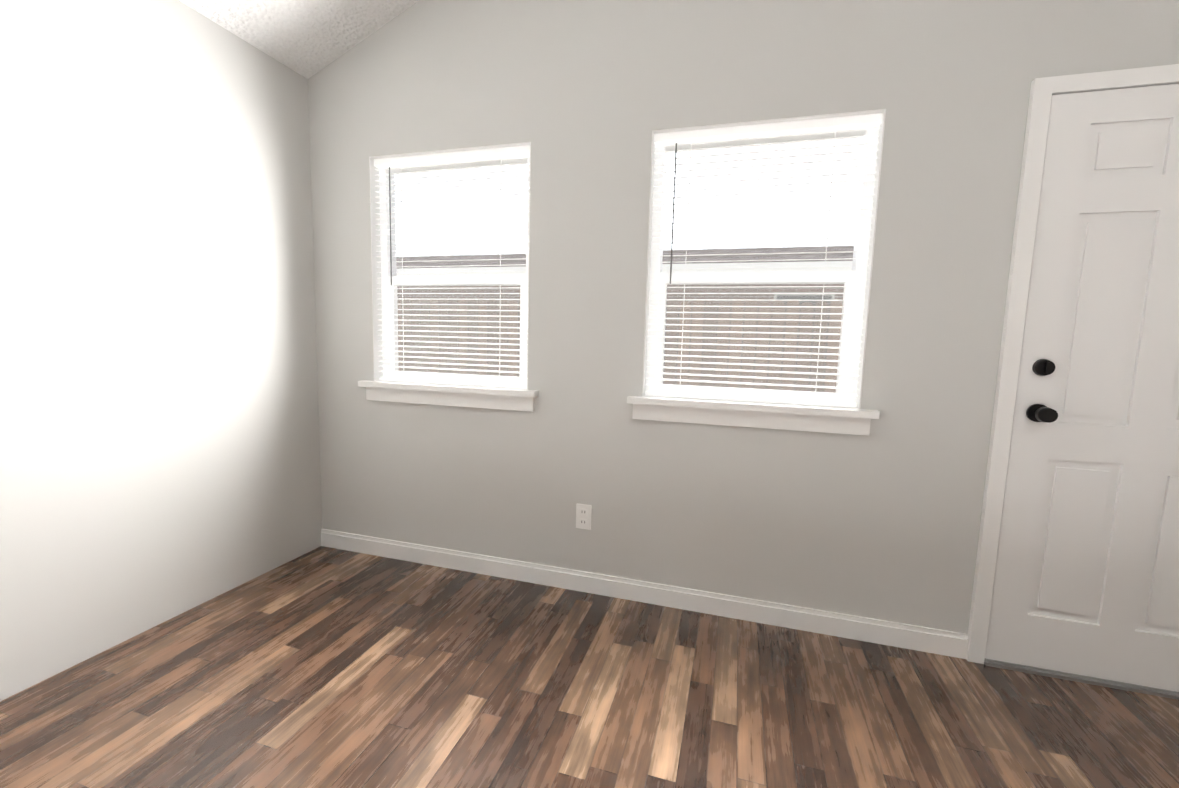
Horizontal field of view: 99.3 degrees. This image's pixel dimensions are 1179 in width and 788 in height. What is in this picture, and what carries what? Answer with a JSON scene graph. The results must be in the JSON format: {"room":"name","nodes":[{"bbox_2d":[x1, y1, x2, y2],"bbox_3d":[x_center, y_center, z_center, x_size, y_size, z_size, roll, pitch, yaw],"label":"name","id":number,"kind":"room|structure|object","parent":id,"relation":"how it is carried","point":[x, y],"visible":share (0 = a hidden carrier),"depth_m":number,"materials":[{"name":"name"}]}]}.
{"room":"living room","nodes":[
{"label":"living room","id":0,"kind":"room"},
{"bbox_2d":[0,0,321,700],"bbox_3d":[-2.405,-0.103,-0.277,0.150,2.489,6.180,3,6,16],"label":"wall","id":1,"kind":"structure","parent":0,"point":[159,440],"depth_m":1.89,"materials":[{"name":"grey paint"}]},
{"bbox_2d":[179,0,418,78],"bbox_3d":[0.967,-1.730,-1.453,7.090,1.402,6.480,3,6,16],"label":"ceiling","id":2,"kind":"structure","parent":0,"point":[307,39],"depth_m":2.24,"materials":[{"name":"white paint"}]},
{"bbox_2d":[0,546,1178,787],"bbox_3d":[0.885,1.379,-1.114,7.090,0.100,6.480,3,6,16],"label":"floor","id":3,"kind":"structure","parent":0,"point":[320,666],"depth_m":1.62,"materials":[{"name":"brown wood"}]},
{"bbox_2d":[984,658,1178,699],"bbox_3d":[1.851,1.028,1.784,0.756,0.020,0.033,3,6,16],"label":"threshold","id":4,"kind":"object","parent":3,"relation":"on","point":[1088,680],"visible":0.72,"depth_m":1.79,"materials":[{"name":"silver metal"}]},
{"bbox_2d":[308,0,1178,633],"bbox_3d":[1.303,-0.832,1.857,5.970,3.670,0.150,3,6,16],"label":"wall","id":5,"kind":"structure","parent":0,"point":[882,520],"depth_m":2.10,"materials":[{"name":"grey paint"}]},
{"bbox_2d":[358,142,538,411],"bbox_3d":[-0.685,-0.545,2.411,0.970,1.204,0.114,3,6,16],"label":"window frame","id":6,"kind":"structure","parent":5,"relation":"attached to","point":[507,398],"depth_m":2.47,"materials":[{"name":"white wood"}]},
{"bbox_2d":[379,156,529,383],"bbox_3d":[-0.658,-0.591,2.496,0.858,1.128,0.070,3,6,16],"label":"window","id":7,"kind":"structure","parent":5,"relation":"in","point":[407,282],"depth_m":2.52,"materials":[{"name":"white plastic"}]},
{"bbox_2d":[374,145,529,388],"bbox_3d":[-0.673,-0.597,2.441,0.848,1.100,0.036,3,6,16],"label":"window blinds","id":8,"kind":"object","parent":7,"relation":"attached to","point":[516,152],"visible":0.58,"depth_m":2.42,"materials":[{"name":"white plastic"}]},
{"bbox_2d":[389,167,391,284],"bbox_3d":[-0.990,-0.831,2.489,0.007,0.570,0.007,3,6,16],"label":"blind wand","id":9,"kind":"object","parent":8,"relation":"hanging from","point":[390,227],"visible":0.92,"depth_m":2.49,"materials":[{"name":"grey plastic"}]},
{"bbox_2d":[397,285,519,375],"bbox_3d":[-0.656,-0.323,2.554,0.770,0.495,0.002,3,6,16],"label":"screen","id":10,"kind":"object","parent":7,"relation":"attached to","point":[487,318],"depth_m":2.55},
{"bbox_2d":[576,503,591,529],"bbox_3d":[-0.028,0.568,2.314,0.072,0.116,0.008,3,6,16],"label":"electrical outlet","id":11,"kind":"object","parent":5,"relation":"attached to","point":[583,516],"visible":1,"depth_m":2.31,"materials":[{"name":"white plastic"}]},
{"bbox_2d":[321,529,967,658],"bbox_3d":[1.247,0.954,1.969,5.700,0.095,0.013,3,6,16],"label":"baseboard","id":12,"kind":"structure","parent":5,"relation":"attached to","point":[917,638],"depth_m":2.22,"materials":[{"name":"white wood"}]},
{"bbox_2d":[627,109,885,435],"bbox_3d":[0.656,-0.466,2.017,0.970,1.204,0.114,3,6,16],"label":"window frame","id":13,"kind":"structure","parent":5,"relation":"attached to","point":[856,420],"depth_m":2.01,"materials":[{"name":"white wood"}]},
{"bbox_2d":[646,126,878,401],"bbox_3d":[0.683,-0.512,2.101,0.858,1.128,0.070,3,6,16],"label":"window","id":14,"kind":"structure","parent":5,"relation":"in","point":[677,279],"depth_m":2.07,"materials":[{"name":"white plastic"}]},
{"bbox_2d":[663,284,843,392],"bbox_3d":[0.685,-0.245,2.160,0.770,0.495,0.002,3,6,16],"label":"screen","id":15,"kind":"object","parent":14,"relation":"attached to","point":[752,336],"depth_m":2.15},
{"bbox_2d":[645,113,881,406],"bbox_3d":[0.667,-0.518,2.047,0.848,1.100,0.036,3,6,16],"label":"window blinds","id":16,"kind":"object","parent":14,"relation":"attached to","point":[848,123],"visible":1,"depth_m":2.02,"materials":[{"name":"white plastic"}]},
{"bbox_2d":[670,143,676,283],"bbox_3d":[0.351,-0.752,2.095,0.007,0.570,0.007,3,6,16],"label":"blind wand","id":17,"kind":"object","parent":16,"relation":"hanging from","point":[673,212],"visible":0.92,"depth_m":2.09,"materials":[{"name":"grey plastic"}]},
{"bbox_2d":[966,64,1178,691],"bbox_3d":[1.880,0.003,1.675,0.864,2.082,0.025,3,6,16],"label":"door","id":18,"kind":"structure","parent":5,"relation":"attached to","point":[1086,579],"depth_m":1.72,"materials":[{"name":"white wood"}]},
{"bbox_2d":[1026,359,1057,422],"bbox_3d":[1.570,-0.009,1.722,0.064,0.222,0.075,3,6,16],"label":"hardware piece","id":19,"kind":"object","parent":18,"relation":"attached to","point":[1040,412],"visible":1,"depth_m":1.72,"materials":[{"name":"black metal"}]},
{"label":"outside","id":20,"kind":"structure","parent":0,"visible":0},
{"bbox_3d":[9.562,-0.329,18.096,70.000,0.180,35.400,3,6,16],"label":"ground","id":21,"kind":"structure","parent":20,"visible":0},
{"bbox_2d":[398,298,842,391],"bbox_3d":[3.611,-0.036,4.990,34.015,1.770,0.150,3,6,16],"label":"fence","id":22,"kind":"object","parent":21,"relation":"on","point":[813,337],"depth_m":5.57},
{"bbox_2d":[396,246,853,390],"bbox_3d":[-0.330,-2.136,14.272,22.000,3.720,9.000,3,6,16],"label":"house","id":23,"kind":"structure","parent":21,"relation":"on","point":[675,261],"depth_m":10.01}
]}

